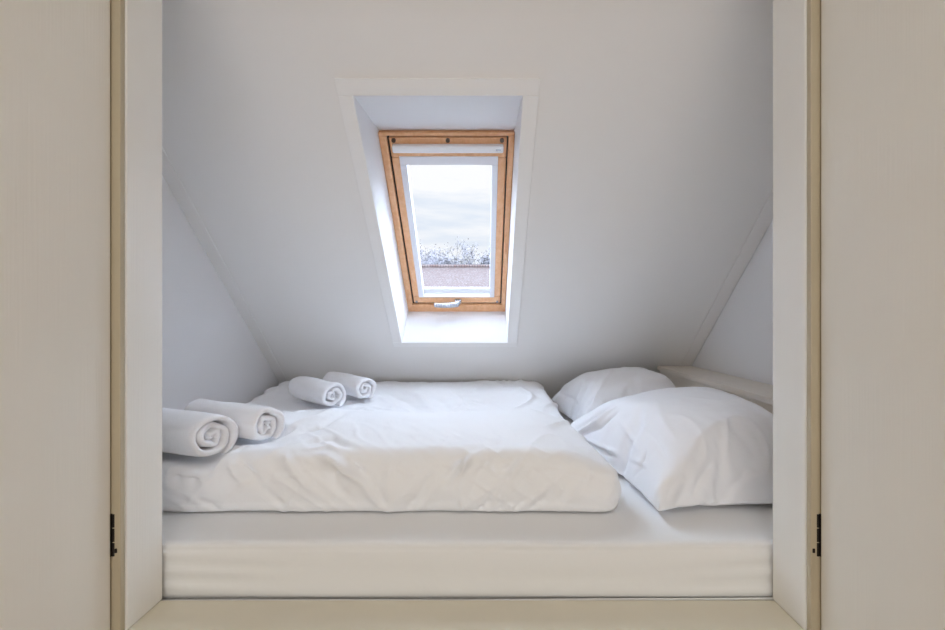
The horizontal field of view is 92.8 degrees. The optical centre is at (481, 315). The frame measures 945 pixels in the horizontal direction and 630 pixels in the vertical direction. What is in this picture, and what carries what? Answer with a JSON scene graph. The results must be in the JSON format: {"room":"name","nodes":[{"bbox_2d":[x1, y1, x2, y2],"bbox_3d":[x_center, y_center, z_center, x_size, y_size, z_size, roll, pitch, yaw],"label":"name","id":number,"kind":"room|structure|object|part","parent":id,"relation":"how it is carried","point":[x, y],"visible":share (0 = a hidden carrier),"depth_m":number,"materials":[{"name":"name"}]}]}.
{"room":"attic bedroom","nodes":[
{"label":"attic bedroom","id":0,"kind":"room"},
{"bbox_2d":[162,175,278,409],"bbox_3d":[-1.103,0.177,1.790,0.110,2.346,1.740,0,0,0],"label":"wall","id":1,"kind":"structure","parent":0,"point":[209,351],"depth_m":1.65,"materials":[{"name":"white paint"}]},
{"bbox_2d":[162,147,286,383],"bbox_3d":[-1.024,-0.170,1.783,0.048,1.631,1.711,0,0,0],"label":"trim","id":2,"kind":"structure","parent":1,"relation":"attached to","point":[169,174],"depth_m":1.73,"materials":[{"name":"white paint"}]},
{"bbox_2d":[162,0,772,398],"bbox_3d":[-0.006,-0.351,1.793,2.324,2.025,2.106,0,0,0],"label":"ceiling","id":3,"kind":"structure","parent":0,"point":[652,169],"depth_m":1.43,"materials":[{"name":"white paint"}]},
{"bbox_2d":[334,78,539,346],"bbox_3d":[-0.126,-0.262,1.685,0.577,0.813,0.853,0,0,0],"label":"trim","id":4,"kind":"structure","parent":3,"relation":"attached to","point":[346,88],"depth_m":1.41,"materials":[{"name":"white paint"}]},
{"bbox_2d":[353,96,522,341],"bbox_3d":[-0.127,-0.295,1.812,0.512,0.843,1.030,0,0,0],"label":"window","id":5,"kind":"structure","parent":3,"relation":"attached to","point":[443,170],"depth_m":1.82,"materials":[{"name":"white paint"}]},
{"bbox_3d":[-0.127,-0.369,1.966,0.488,0.694,0.723,0,0,0],"label":"frame","id":6,"kind":"part","parent":5,"relation":"part of","materials":[{"name":"brown wood"}]},
{"bbox_3d":[-0.169,-0.061,2.186,0.125,0.044,0.046,0,0,0],"label":"handle lever","id":7,"kind":"part","parent":5,"relation":"part of","materials":[{"name":"silver metal"}]},
{"bbox_3d":[-0.123,-0.370,1.938,0.427,0.608,0.635,0,0,0],"label":"sash","id":8,"kind":"part","parent":5,"relation":"part of","materials":[{"name":"brown wood"}]},
{"bbox_3d":[-0.124,-0.352,1.943,0.368,0.523,0.547,0,0,0],"label":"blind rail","id":9,"kind":"part","parent":5,"relation":"part of","materials":[{"name":"clear glass"}]},
{"bbox_3d":[-0.124,-0.364,1.964,0.364,0.513,0.538,0,0,0],"label":"pane","id":10,"kind":"part","parent":5,"relation":"part of","materials":[{"name":"clear glass"}]},
{"bbox_2d":[692,220,772,384],"bbox_3d":[1.091,0.177,1.790,0.110,2.346,1.740,0,0,0],"label":"wall","id":11,"kind":"structure","parent":0,"point":[739,343],"depth_m":1.74,"materials":[{"name":"white paint"}]},
{"bbox_2d":[680,189,772,365],"bbox_3d":[1.006,-0.170,1.783,0.055,1.631,1.711,0,0,0],"label":"trim","id":12,"kind":"structure","parent":11,"relation":"attached to","point":[765,217],"depth_m":1.80,"materials":[{"name":"white paint"}]},
{"bbox_3d":[0.000,1.385,0.575,4.400,0.070,4.350,0,0,0],"label":"floor","id":13,"kind":"structure","parent":0,"visible":0},
{"bbox_2d":[657,366,772,413],"bbox_3d":[0.948,0.797,1.571,0.172,1.105,1.294,0,0,0],"label":"ledge","id":14,"kind":"object","parent":13,"relation":"on","point":[759,393],"visible":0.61,"depth_m":1.71,"materials":[{"name":"beige paint"}]},
{"bbox_3d":[-0.085,0.988,1.700,1.830,0.725,1.500,0,0,0],"label":"trim","id":15,"kind":"structure","parent":13,"relation":"on","visible":0},
{"bbox_2d":[162,598,568,599],"bbox_3d":[-0.093,0.609,1.714,1.902,0.033,1.572,0,0,0],"label":"bed base","id":16,"kind":"object","parent":15,"relation":"on","point":[162,598],"visible":0.02,"depth_m":0.94,"materials":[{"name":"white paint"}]},
{"bbox_2d":[162,410,773,599],"bbox_3d":[-0.094,0.529,1.677,1.896,0.124,1.506,0,0,0],"label":"mattress","id":17,"kind":"object","parent":16,"relation":"on","point":[634,550],"visible":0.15,"depth_m":0.93,"materials":[{"name":"white fabric"}]},
{"bbox_2d":[162,408,620,511],"bbox_3d":[-0.358,0.378,1.315,1.395,0.178,0.588,0,0,0],"label":"duvet","id":18,"kind":"object","parent":17,"relation":"on","point":[332,459],"visible":0.72,"depth_m":1.06,"materials":[{"name":"white fabric"}]},
{"bbox_2d":[162,408,238,456],"bbox_3d":[-0.790,0.292,1.143,0.302,0.112,0.136,0,0,14],"label":"rolled towel","id":19,"kind":"object","parent":18,"relation":"on","point":[184,432],"visible":0.52,"depth_m":1.09,"materials":[{"name":"white fabric"}]},
{"bbox_2d":[184,398,284,440],"bbox_3d":[-0.704,0.290,1.265,0.305,0.096,0.107,0,0,24],"label":"rolled towel","id":20,"kind":"object","parent":18,"relation":"on","point":[254,422],"visible":0.63,"depth_m":1.21,"materials":[{"name":"white fabric"}]},
{"bbox_2d":[246,379,563,419],"bbox_3d":[-0.345,0.393,1.967,1.346,0.148,0.742,0,0,0],"label":"duvet","id":21,"kind":"object","parent":17,"relation":"on","point":[390,396],"visible":0.43,"depth_m":1.91,"materials":[{"name":"white fabric"}]},
{"bbox_2d":[288,376,345,405],"bbox_3d":[-0.667,0.303,1.822,0.280,0.100,0.113,0,0,41],"label":"rolled towel","id":22,"kind":"object","parent":21,"relation":"on","point":[310,389],"visible":1,"depth_m":1.76,"materials":[{"name":"white fabric"}]},
{"bbox_2d":[322,372,375,398],"bbox_3d":[-0.579,0.298,1.948,0.274,0.100,0.106,0,0,38],"label":"rolled towel","id":23,"kind":"object","parent":21,"relation":"on","point":[355,386],"visible":0.8,"depth_m":1.88,"materials":[{"name":"white fabric"}]},
{"bbox_2d":[552,367,675,420],"bbox_3d":[0.589,0.347,1.954,0.517,0.232,0.544,0,0,0],"label":"pillow","id":24,"kind":"object","parent":17,"relation":"on","point":[586,392],"visible":0.52,"depth_m":1.85,"materials":[{"name":"white fabric"}]},
{"bbox_2d":[571,387,772,510],"bbox_3d":[0.579,0.346,1.337,0.514,0.234,0.610,0,0,-3],"label":"pillow","id":25,"kind":"object","parent":17,"relation":"on","point":[679,446],"visible":0.84,"depth_m":1.14,"materials":[{"name":"white fabric"}]},
{"bbox_3d":[0.000,0.100,0.880,4.200,2.500,0.080,0,0,0],"label":"wall","id":26,"kind":"structure","parent":0,"visible":0},
{"bbox_2d":[0,0,114,629],"bbox_3d":[-0.708,-0.140,0.517,0.026,1.461,0.607,0,0,6],"label":"door","id":27,"kind":"structure","parent":26,"relation":"in","point":[57,535],"depth_m":0.71,"materials":[{"name":"beige paint"}]},
{"bbox_2d":[110,0,161,629],"bbox_3d":[-0.688,-0.141,0.866,0.072,1.439,0.108,0,0,0],"label":"trim","id":28,"kind":"structure","parent":26,"relation":"attached to","point":[135,25],"depth_m":0.84,"materials":[{"name":"beige paint"}]},
{"bbox_2d":[128,600,803,629],"bbox_3d":[-0.029,0.597,0.847,1.285,0.035,0.144,0,0,0],"label":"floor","id":29,"kind":"structure","parent":26,"relation":"attached to","point":[166,614],"depth_m":0.87,"materials":[{"name":"beige paint"}]},
{"bbox_2d":[773,0,820,629],"bbox_3d":[0.629,-0.141,0.866,0.072,1.439,0.108,0,0,0],"label":"trim","id":30,"kind":"structure","parent":26,"relation":"attached to","point":[796,23],"depth_m":0.85,"materials":[{"name":"beige paint"}]},
{"bbox_2d":[817,0,944,629],"bbox_3d":[0.649,-0.140,0.517,0.026,1.461,0.607,0,0,-6],"label":"door","id":31,"kind":"structure","parent":26,"relation":"in","point":[881,520],"depth_m":0.70,"materials":[{"name":"beige paint"}]}
]}

